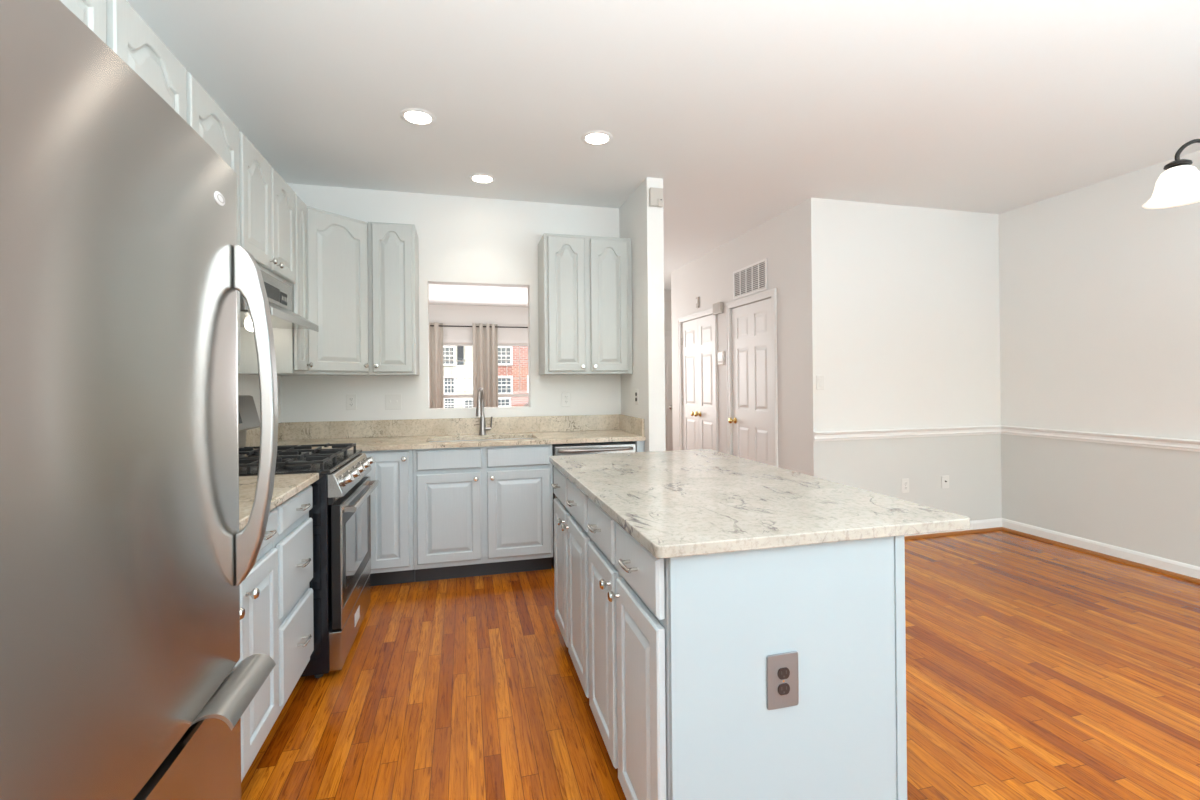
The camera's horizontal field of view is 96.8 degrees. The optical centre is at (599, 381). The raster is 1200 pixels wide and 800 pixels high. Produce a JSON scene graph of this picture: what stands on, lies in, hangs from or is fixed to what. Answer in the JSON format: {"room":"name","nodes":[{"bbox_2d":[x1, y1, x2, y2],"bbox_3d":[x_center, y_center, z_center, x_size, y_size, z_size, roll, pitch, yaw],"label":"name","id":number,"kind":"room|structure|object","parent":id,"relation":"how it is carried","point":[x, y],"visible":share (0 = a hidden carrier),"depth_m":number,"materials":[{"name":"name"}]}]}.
{"room":"kitchen","nodes":[
{"label":"kitchen","id":0,"kind":"room"},
{"bbox_2d":[238,374,280,423],"bbox_3d":[-2.221,-0.043,3.396,0.120,2.730,12.720,0,0,-14],"label":"wall","id":1,"kind":"structure","parent":0,"point":[248,384],"depth_m":3.29,"materials":[{"name":"white paint"}]},
{"bbox_2d":[60,0,106,44],"bbox_3d":[-1.353,-0.795,0.977,0.368,0.605,0.865,0,0,-14],"label":"upper cabinet","id":2,"kind":"object","parent":1,"relation":"attached to","point":[92,13],"visible":0.05,"depth_m":1.36,"materials":[{"name":"grey paint"}]},
{"bbox_2d":[106,0,240,364],"bbox_3d":[-1.565,-0.573,1.814,0.368,1.040,0.856,0,0,-14],"label":"upper cabinet","id":3,"kind":"object","parent":1,"relation":"attached to","point":[128,35],"visible":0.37,"depth_m":1.74,"materials":[{"name":"grey paint"}]},
{"bbox_2d":[239,131,294,286],"bbox_3d":[-1.768,-0.812,2.603,0.368,0.555,0.764,0,0,-14],"label":"upper cabinet","id":4,"kind":"object","parent":1,"relation":"attached to","point":[266,201],"visible":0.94,"depth_m":2.57,"materials":[{"name":"grey paint"}]},
{"bbox_2d":[240,269,318,331],"bbox_3d":[-1.727,-0.400,2.612,0.450,0.270,0.758,0,0,-14],"label":"range hood","id":5,"kind":"object","parent":4,"relation":"attached to","point":[279,294],"visible":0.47,"depth_m":2.71,"materials":[{"name":"silver metal"}]},
{"bbox_2d":[244,323,252,331],"bbox_3d":[-1.799,-0.285,2.790,0.102,0.042,0.104,0,0,-14],"label":"lamp","id":6,"kind":"object","parent":5,"relation":"attached to","point":[248,326],"depth_m":2.74,"materials":[{"name":"white"}]},
{"bbox_2d":[264,282,279,301],"bbox_3d":[-1.646,-0.452,2.664,0.004,0.064,0.260,0,0,-14],"label":"vent grille","id":7,"kind":"object","parent":5,"relation":"attached to","point":[272,289],"depth_m":2.69,"materials":[{"name":"grey metal"}]},
{"bbox_2d":[238,194,312,373],"bbox_3d":[-1.890,-0.567,3.087,0.368,1.040,0.228,0,0,-14],"label":"upper cabinet","id":8,"kind":"object","parent":1,"relation":"attached to","point":[291,345],"visible":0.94,"depth_m":3.03,"materials":[{"name":"grey paint"}]},
{"bbox_2d":[281,183,620,421],"bbox_3d":[-1.056,-0.052,4.130,2.500,2.730,0.125,0,0,-14],"label":"wall","id":9,"kind":"structure","parent":0,"point":[470,241],"depth_m":4.07,"materials":[{"name":"white paint"}]},
{"bbox_2d":[249,206,375,375],"bbox_3d":[-1.865,-0.560,3.533,0.638,1.028,0.628,0,0,-14],"label":"upper cabinet","id":10,"kind":"object","parent":9,"relation":"attached to","point":[337,245],"visible":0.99,"depth_m":3.39,"materials":[{"name":"grey paint"}]},
{"bbox_2d":[346,394,356,409],"bbox_3d":[-1.805,0.145,3.868,0.070,0.115,0.009,0,0,-14],"label":"wall outlet","id":11,"kind":"object","parent":9,"relation":"attached to","point":[351,399],"visible":1,"depth_m":3.87,"materials":[{"name":"white plastic"}]},
{"bbox_2d":[385,394,401,409],"bbox_3d":[-1.526,0.147,3.936,0.115,0.115,0.016,0,0,-14],"label":"light switch","id":12,"kind":"object","parent":9,"relation":"attached to","point":[392,401],"visible":1,"depth_m":3.94,"materials":[{"name":"white plastic"}]},
{"bbox_2d":[368,222,419,375],"bbox_3d":[-1.452,-0.567,3.765,0.300,1.035,0.383,0,0,-14],"label":"upper cabinet","id":13,"kind":"object","parent":9,"relation":"attached to","point":[393,253],"visible":1,"depth_m":3.62,"materials":[{"name":"grey paint"}]},
{"bbox_2d":[281,414,619,439],"bbox_3d":[-1.034,0.337,4.056,2.494,0.124,0.019,0,0,-14],"label":"backsplash","id":14,"kind":"structure","parent":9,"relation":"attached to","point":[447,426],"depth_m":4.01,"materials":[{"name":"beige stone"}]},
{"bbox_2d":[562,392,569,406],"bbox_3d":[-0.271,0.139,4.260,0.070,0.115,0.009,0,0,-14],"label":"wall outlet","id":15,"kind":"object","parent":9,"relation":"attached to","point":[565,395],"visible":1,"depth_m":4.26,"materials":[{"name":"white plastic"}]},
{"bbox_2d":[538,233,632,374],"bbox_3d":[-0.115,-0.576,4.107,0.672,1.030,0.383,0,0,-14],"label":"upper cabinet","id":16,"kind":"object","parent":9,"relation":"attached to","point":[585,282],"visible":1,"depth_m":3.96,"materials":[{"name":"grey paint"}]},
{"bbox_2d":[429,305,527,354],"bbox_3d":[-2.180,-0.028,9.837,3.150,2.730,0.140,0,0,-14],"label":"wall","id":17,"kind":"structure","parent":0,"point":[452,315],"depth_m":9.76,"materials":[{"name":"white paint"}]},
{"bbox_2d":[443,339,472,397],"bbox_3d":[-2.582,-0.009,9.693,0.960,1.520,0.140,0,0,-14],"label":"window","id":18,"kind":"structure","parent":17,"relation":"in","point":[446,342],"depth_m":9.69,"materials":[{"name":"white paint"}]},
{"bbox_2d":[430,325,527,327],"bbox_3d":[-2.088,-1.009,9.750,2.500,0.021,0.079,0,0,-14],"label":"curtain rod","id":19,"kind":"object","parent":17,"relation":"attached to","point":[430,325],"visible":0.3,"depth_m":9.67,"materials":[{"name":"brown metal"}]},
{"bbox_2d":[429,322,443,407],"bbox_3d":[-3.015,0.114,9.477,0.453,2.340,0.087,0,0,-14],"label":"curtain","id":20,"kind":"object","parent":19,"relation":"hanging from","point":[436,365],"visible":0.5,"depth_m":9.50,"materials":[{"name":"beige fabric"}]},
{"bbox_2d":[472,323,486,406],"bbox_3d":[-2.187,0.107,9.688,0.254,2.340,0.087,0,0,-14],"label":"curtain","id":21,"kind":"object","parent":19,"relation":"hanging from","point":[479,333],"visible":0.72,"depth_m":9.68,"materials":[{"name":"beige fabric"}]},
{"bbox_2d":[486,323,497,406],"bbox_3d":[-1.966,0.105,9.745,0.208,2.340,0.087,0,0,-14],"label":"curtain","id":22,"kind":"object","parent":19,"relation":"hanging from","point":[491,332],"visible":0.72,"depth_m":9.74,"materials":[{"name":"beige fabric"}]},
{"bbox_2d":[498,340,528,396],"bbox_3d":[-1.613,-0.018,9.941,0.960,1.520,0.140,0,0,-14],"label":"window","id":23,"kind":"structure","parent":17,"relation":"in","point":[500,342],"depth_m":9.94,"materials":[{"name":"white paint"}]},
{"bbox_2d":[619,177,665,451],"bbox_3d":[0.298,-0.064,4.125,0.122,2.730,0.805,0,0,-14],"label":"wall","id":24,"kind":"structure","parent":0,"point":[640,222],"depth_m":3.75,"materials":[{"name":"white paint"}]},
{"bbox_2d":[635,389,637,404],"bbox_3d":[0.271,0.111,3.970,0.009,0.115,0.070,0,0,-14],"label":"wall outlet","id":25,"kind":"object","parent":24,"relation":"attached to","point":[636,390],"visible":1,"depth_m":3.96,"materials":[{"name":"white plastic"}]},
{"bbox_2d":[649,187,663,206],"bbox_3d":[0.393,-1.285,3.716,0.096,0.132,0.045,0,0,-14],"label":"detector","id":26,"kind":"object","parent":24,"relation":"attached to","point":[655,194],"visible":1,"depth_m":3.70,"materials":[{"name":"beige plastic"}]},
{"bbox_2d":[126,0,1199,306],"bbox_3d":[0.615,-1.482,4.128,6.000,0.100,12.720,0,0,-14],"label":"ceiling","id":27,"kind":"structure","parent":0,"point":[746,112],"depth_m":2.66,"materials":[{"name":"paint"}]},
{"bbox_2d":[400,108,435,125],"bbox_3d":[-0.976,-1.418,2.857,0.186,0.006,0.186,0,0,-14],"label":"recessed light","id":28,"kind":"object","parent":27,"relation":"in","point":[415,116],"visible":1,"depth_m":2.85,"materials":[{"name":"white paint"}]},
{"bbox_2d":[469,173,495,183],"bbox_3d":[-0.821,-1.417,3.719,0.186,0.006,0.186,0,0,-14],"label":"recessed light","id":29,"kind":"object","parent":27,"relation":"in","point":[481,178],"visible":1,"depth_m":3.71,"materials":[{"name":"white paint"}]},
{"bbox_2d":[581,130,612,145],"bbox_3d":[-0.017,-1.426,3.121,0.186,0.006,0.186,0,0,-14],"label":"recessed light","id":30,"kind":"object","parent":27,"relation":"in","point":[597,137],"visible":1,"depth_m":3.11,"materials":[{"name":"white paint"}]},
{"bbox_2d":[1142,139,1199,208],"bbox_3d":[2.403,-1.045,1.690,0.844,0.817,0.772,0,0,-14],"label":"chandelier","id":31,"kind":"object","parent":27,"relation":"hanging from","point":[1179,185],"visible":1,"depth_m":1.85,"materials":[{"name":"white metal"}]},
{"bbox_2d":[664,289,671,330],"bbox_3d":[1.185,-0.062,8.303,2.610,2.730,0.100,0,0,-14],"label":"wall","id":32,"kind":"structure","parent":0,"point":[667,293],"depth_m":8.22,"materials":[{"name":"white paint"}]},
{"bbox_2d":[665,331,671,335],"bbox_3d":[0.723,0.262,8.121,1.020,2.090,0.020,0,0,-14],"label":"trim","id":33,"kind":"structure","parent":32,"relation":"attached to","point":[667,333],"depth_m":8.20,"materials":[{"name":"white paint"}]},
{"bbox_2d":[665,336,672,450],"bbox_3d":[0.735,0.301,8.074,0.860,2.000,0.106,0,0,-14],"label":"door","id":34,"kind":"structure","parent":32,"relation":"in","point":[668,339],"depth_m":8.18,"materials":[{"name":"white paint"}]},
{"bbox_2d":[241,530,1199,799],"bbox_3d":[0.640,1.338,4.121,6.000,0.080,12.720,0,0,-14],"label":"floor","id":35,"kind":"structure","parent":0,"point":[1036,669],"depth_m":2.22,"materials":[{"name":"brown wood"}]},
{"bbox_2d":[0,0,277,799],"bbox_3d":[-1.002,0.424,0.641,0.839,1.751,0.912,0,0,-14],"label":"refrigerator","id":36,"kind":"object","parent":35,"relation":"on","point":[125,558],"visible":1,"depth_m":0.73,"materials":[{"name":"grey metal"}]},
{"bbox_2d":[234,509,278,781],"bbox_3d":[-1.311,0.867,1.438,0.650,0.883,0.755,0,0,-14],"label":"base cabinet","id":37,"kind":"object","parent":35,"relation":"on","point":[259,625],"visible":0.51,"depth_m":1.71,"materials":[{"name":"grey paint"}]},
{"bbox_2d":[239,473,318,530],"bbox_3d":[-1.382,0.353,1.660,0.632,0.146,1.220,0,0,-14],"label":"countertop","id":38,"kind":"structure","parent":37,"relation":"on","point":[286,486],"depth_m":1.98,"materials":[{"name":"beige stone"}]},
{"bbox_2d":[272,485,313,724],"bbox_3d":[-1.462,0.870,2.028,0.650,0.883,0.458,0,0,-14],"label":"base cabinet","id":39,"kind":"object","parent":35,"relation":"on","point":[293,542],"visible":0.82,"depth_m":2.04,"materials":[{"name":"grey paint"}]},
{"bbox_2d":[238,395,379,677],"bbox_3d":[-1.554,0.691,2.644,0.767,1.244,0.774,0,0,-14],"label":"gas range","id":40,"kind":"object","parent":35,"relation":"on","point":[340,513],"visible":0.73,"depth_m":2.42,"materials":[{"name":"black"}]},
{"bbox_2d":[239,450,361,475],"bbox_3d":[-1.601,0.401,2.635,0.657,0.017,0.772,0,0,-14],"label":"cooktop","id":41,"kind":"object","parent":40,"relation":"in","point":[334,466],"depth_m":2.45,"materials":[{"name":"black metal"}]},
{"bbox_2d":[362,449,414,585],"bbox_3d":[-1.686,0.875,3.457,0.924,0.883,0.851,0,0,-14],"label":"base cabinet","id":42,"kind":"object","parent":35,"relation":"on","point":[392,514],"visible":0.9,"depth_m":3.38,"materials":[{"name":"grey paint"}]},
{"bbox_2d":[245,414,645,450],"bbox_3d":[-0.931,0.350,3.651,2.494,0.154,0.855,0,0,-14],"label":"countertop","id":43,"kind":"structure","parent":42,"relation":"on","point":[368,435],"depth_m":3.90,"materials":[{"name":"beige stone"}]},
{"bbox_2d":[476,388,492,434],"bbox_3d":[-0.881,0.219,3.934,0.101,0.356,0.241,-1,0,10],"label":"kitchen faucet","id":44,"kind":"object","parent":43,"relation":"on","point":[480,395],"visible":1,"depth_m":4.00,"materials":[{"name":"silver metal"}]},
{"bbox_2d":[413,438,552,581],"bbox_3d":[-0.825,0.869,3.790,0.905,0.883,0.631,0,0,-14],"label":"base cabinet","id":45,"kind":"object","parent":35,"relation":"on","point":[478,511],"visible":0.99,"depth_m":3.53,"materials":[{"name":"blue paint"}]},
{"bbox_2d":[551,466,592,697],"bbox_3d":[0.153,0.857,2.478,0.690,0.883,0.777,0,0,-14],"label":"base cabinet","id":46,"kind":"object","parent":35,"relation":"on","point":[571,537],"visible":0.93,"depth_m":2.28,"materials":[{"name":"blue paint"}]},
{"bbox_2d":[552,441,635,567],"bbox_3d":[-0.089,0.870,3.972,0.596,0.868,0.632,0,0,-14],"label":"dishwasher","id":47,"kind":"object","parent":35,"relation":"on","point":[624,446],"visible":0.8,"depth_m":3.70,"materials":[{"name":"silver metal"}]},
{"bbox_2d":[633,441,644,451],"bbox_3d":[0.223,0.860,4.074,0.057,0.883,0.568,0,0,-14],"label":"filler panel","id":48,"kind":"object","parent":35,"relation":"on","point":[639,444],"visible":0.14,"depth_m":3.80,"materials":[{"name":"blue paint"}]},
{"bbox_2d":[587,497,896,799],"bbox_3d":[0.351,0.853,1.715,0.695,0.883,0.793,0,0,-14],"label":"base cabinet","id":49,"kind":"object","parent":35,"relation":"on","point":[628,585],"depth_m":1.35,"materials":[{"name":"blue paint"}]},
{"bbox_2d":[549,449,969,557],"bbox_3d":[0.378,0.396,2.133,0.922,0.030,1.620,0,0,-14],"label":"countertop","id":50,"kind":"structure","parent":49,"relation":"on","point":[678,503],"depth_m":1.64,"materials":[{"name":"grey stone"}]},
{"bbox_2d":[767,651,798,709],"bbox_3d":[0.456,0.744,1.328,0.088,0.135,0.009,0,0,-14],"label":"island outlet","id":51,"kind":"object","parent":49,"relation":"attached to","point":[782,668],"visible":1,"depth_m":1.32,"materials":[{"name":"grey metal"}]},
{"bbox_2d":[777,667,789,679],"bbox_3d":[0.457,0.725,1.326,0.033,0.027,0.004,0,0,-14],"label":"receptacle","id":52,"kind":"object","parent":51,"relation":"attached to","point":[783,673],"depth_m":1.32,"materials":[{"name":"brown plastic"}]},
{"bbox_2d":[778,683,789,694],"bbox_3d":[0.457,0.764,1.326,0.033,0.027,0.004,0,0,-14],"label":"receptacle","id":53,"kind":"object","parent":51,"relation":"attached to","point":[783,688],"depth_m":1.32,"materials":[{"name":"brown plastic"}]},
{"bbox_2d":[894,535,906,799],"bbox_3d":[0.607,0.852,2.181,0.030,0.883,1.577,0,0,-14],"label":"panel","id":54,"kind":"object","parent":49,"relation":"attached to","point":[899,546],"visible":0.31,"depth_m":1.42,"materials":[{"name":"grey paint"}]},
{"bbox_2d":[671,198,813,475],"bbox_3d":[1.355,-0.070,5.580,0.110,2.730,2.900,0,0,-14],"label":"wall","id":55,"kind":"structure","parent":0,"point":[784,239],"depth_m":4.58,"materials":[{"name":"beige paint"}]},
{"bbox_2d":[681,319,698,449],"bbox_3d":[1.073,0.277,6.446,0.106,2.033,0.468,0,0,-14],"label":"door","id":56,"kind":"structure","parent":55,"relation":"in","point":[689,340],"depth_m":6.44,"materials":[{"name":"white paint"}]},
{"bbox_2d":[696,297,698,307],"bbox_3d":[1.128,-0.920,6.166,0.024,0.124,0.060,0,0,-14],"label":"sensor","id":57,"kind":"object","parent":55,"relation":"attached to","point":[697,298],"visible":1,"depth_m":6.14,"materials":[{"name":"beige plastic"}]},
{"bbox_2d":[678,307,717,450],"bbox_3d":[1.126,0.245,6.216,0.022,2.107,1.044,0,0,-14],"label":"trim","id":58,"kind":"structure","parent":55,"relation":"attached to","point":[710,310],"depth_m":5.95,"materials":[{"name":"white paint"}]},
{"bbox_2d":[694,314,714,449],"bbox_3d":[1.189,0.275,5.993,0.106,2.033,0.460,0,0,-14],"label":"door","id":59,"kind":"structure","parent":55,"relation":"in","point":[705,324],"depth_m":6.02,"materials":[{"name":"white paint"}]},
{"bbox_2d":[713,302,722,314],"bbox_3d":[1.250,-0.779,5.649,0.046,0.120,0.170,0,0,-14],"label":"door chime","id":60,"kind":"object","parent":55,"relation":"attached to","point":[717,307],"visible":1,"depth_m":5.61,"materials":[{"name":"beige plastic"}]},
{"bbox_2d":[718,351,724,364],"bbox_3d":[1.275,-0.252,5.607,0.028,0.144,0.124,0,0,-14],"label":"thermostat","id":61,"kind":"object","parent":55,"relation":"attached to","point":[721,354],"visible":1,"depth_m":5.57,"materials":[{"name":"white plastic"}]},
{"bbox_2d":[733,258,766,299],"bbox_3d":[1.416,-0.967,5.058,0.014,0.279,0.604,0,0,-14],"label":"air vent","id":62,"kind":"object","parent":55,"relation":"in","point":[750,279],"visible":1,"depth_m":5.04,"materials":[{"name":"grey metal"}]},
{"bbox_2d":[728,298,772,465],"bbox_3d":[1.428,0.270,5.058,0.106,2.033,0.768,0,0,-14],"label":"door","id":63,"kind":"structure","parent":55,"relation":"in","point":[751,323],"depth_m":5.05,"materials":[{"name":"white paint"}]},
{"bbox_2d":[726,288,777,466],"bbox_3d":[1.422,0.239,5.059,0.022,2.107,0.894,0,0,-14],"label":"trim","id":64,"kind":"structure","parent":55,"relation":"attached to","point":[771,293],"depth_m":4.68,"materials":[{"name":"white paint"}]},
{"bbox_2d":[811,198,1001,520],"bbox_3d":[2.553,-0.084,4.446,1.869,2.730,0.111,0,0,-14],"label":"wall","id":65,"kind":"structure","parent":0,"point":[906,305],"depth_m":4.39,"materials":[{"name":"white paint"}]},
{"bbox_2d":[816,375,823,389],"bbox_3d":[1.726,0.003,4.172,0.070,0.115,0.008,0,0,-14],"label":"light switch","id":66,"kind":"object","parent":65,"relation":"attached to","point":[819,378],"visible":1,"depth_m":4.17,"materials":[{"name":"white plastic"}]},
{"bbox_2d":[902,479,908,492],"bbox_3d":[2.503,0.850,4.366,0.070,0.115,0.009,0,0,-14],"label":"wall outlet","id":67,"kind":"object","parent":65,"relation":"attached to","point":[905,482],"visible":1,"depth_m":4.36,"materials":[{"name":"white plastic"}]},
{"bbox_2d":[813,425,1001,440],"bbox_3d":[2.575,0.419,4.377,1.870,0.072,0.030,0,0,-14],"label":"trim","id":68,"kind":"structure","parent":65,"relation":"attached to","point":[970,430],"depth_m":4.35,"materials":[{"name":"white paint"}]},
{"bbox_2d":[941,476,948,488],"bbox_3d":[2.897,0.838,4.463,0.075,0.105,0.016,0,0,-14],"label":"cable jack","id":69,"kind":"object","parent":65,"relation":"attached to","point":[945,479],"visible":1,"depth_m":4.46,"materials":[{"name":"white plastic"}]},
{"bbox_2d":[904,518,1001,535],"bbox_3d":[2.580,1.233,4.383,1.870,0.095,0.014,0,0,-14],"label":"baseboard","id":70,"kind":"structure","parent":65,"relation":"attached to","point":[987,523],"depth_m":4.55,"materials":[{"name":"white paint"}]},
{"bbox_2d":[904,527,1002,539],"bbox_3d":[2.578,1.270,4.364,1.856,0.022,0.022,0,0,-14],"label":"trim","id":71,"kind":"structure","parent":65,"relation":"attached to","point":[996,528],"depth_m":4.45,"materials":[{"name":"brown wood"}]},
{"bbox_2d":[999,150,1199,566],"bbox_3d":[3.486,-0.091,4.814,0.120,2.730,12.400,0,0,-14],"label":"wall","id":72,"kind":"structure","parent":0,"point":[1099,290],"depth_m":3.87,"materials":[{"name":"white paint"}]},
{"bbox_2d":[1000,425,1199,451],"bbox_3d":[4.208,0.398,1.703,0.030,0.072,6.020,0,0,-14],"label":"trim","id":73,"kind":"structure","parent":72,"relation":"attached to","point":[1131,440],"depth_m":3.84,"materials":[{"name":"white paint"}]},
{"bbox_2d":[1002,518,1199,578],"bbox_3d":[4.223,1.212,1.703,0.014,0.095,6.020,0,0,-14],"label":"baseboard","id":74,"kind":"structure","parent":72,"relation":"attached to","point":[1146,559],"depth_m":3.84,"materials":[{"name":"white paint"}]},
{"bbox_2d":[1002,527,1199,583],"bbox_3d":[4.207,1.248,1.692,0.022,0.022,6.006,0,0,-14],"label":"trim","id":75,"kind":"structure","parent":72,"relation":"attached to","point":[1125,561],"depth_m":3.83,"materials":[{"name":"brown wood"}]},
{"label":"outside","id":76,"kind":"structure","parent":0,"visible":0},
{"bbox_3d":[-8.674,2.306,34.001,60.000,0.100,49.800,0,0,-14],"label":"street","id":77,"kind":"object","parent":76,"visible":0},
{"bbox_2d":[443,346,472,407],"bbox_3d":[-9.326,-2.158,26.011,7.050,8.800,7.400,0,0,-14],"label":"house","id":78,"kind":"structure","parent":77,"relation":"on","point":[453,356],"depth_m":23.18,"materials":[{"name":"white paint"}]},
{"bbox_2d":[457,346,463,364],"bbox_3d":[-6.076,-1.159,23.204,0.260,0.830,0.040,0,0,-14],"label":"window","id":79,"kind":"structure","parent":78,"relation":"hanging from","point":[460,349],"depth_m":23.19,"materials":[{"name":"grey glass"}]},
{"bbox_2d":[498,346,528,406],"bbox_3d":[-1.866,-2.220,27.918,7.950,8.800,7.400,0,0,-14],"label":"brick house","id":80,"kind":"structure","parent":77,"relation":"on","point":[520,385],"depth_m":23.78,"materials":[{"name":"red brick"}]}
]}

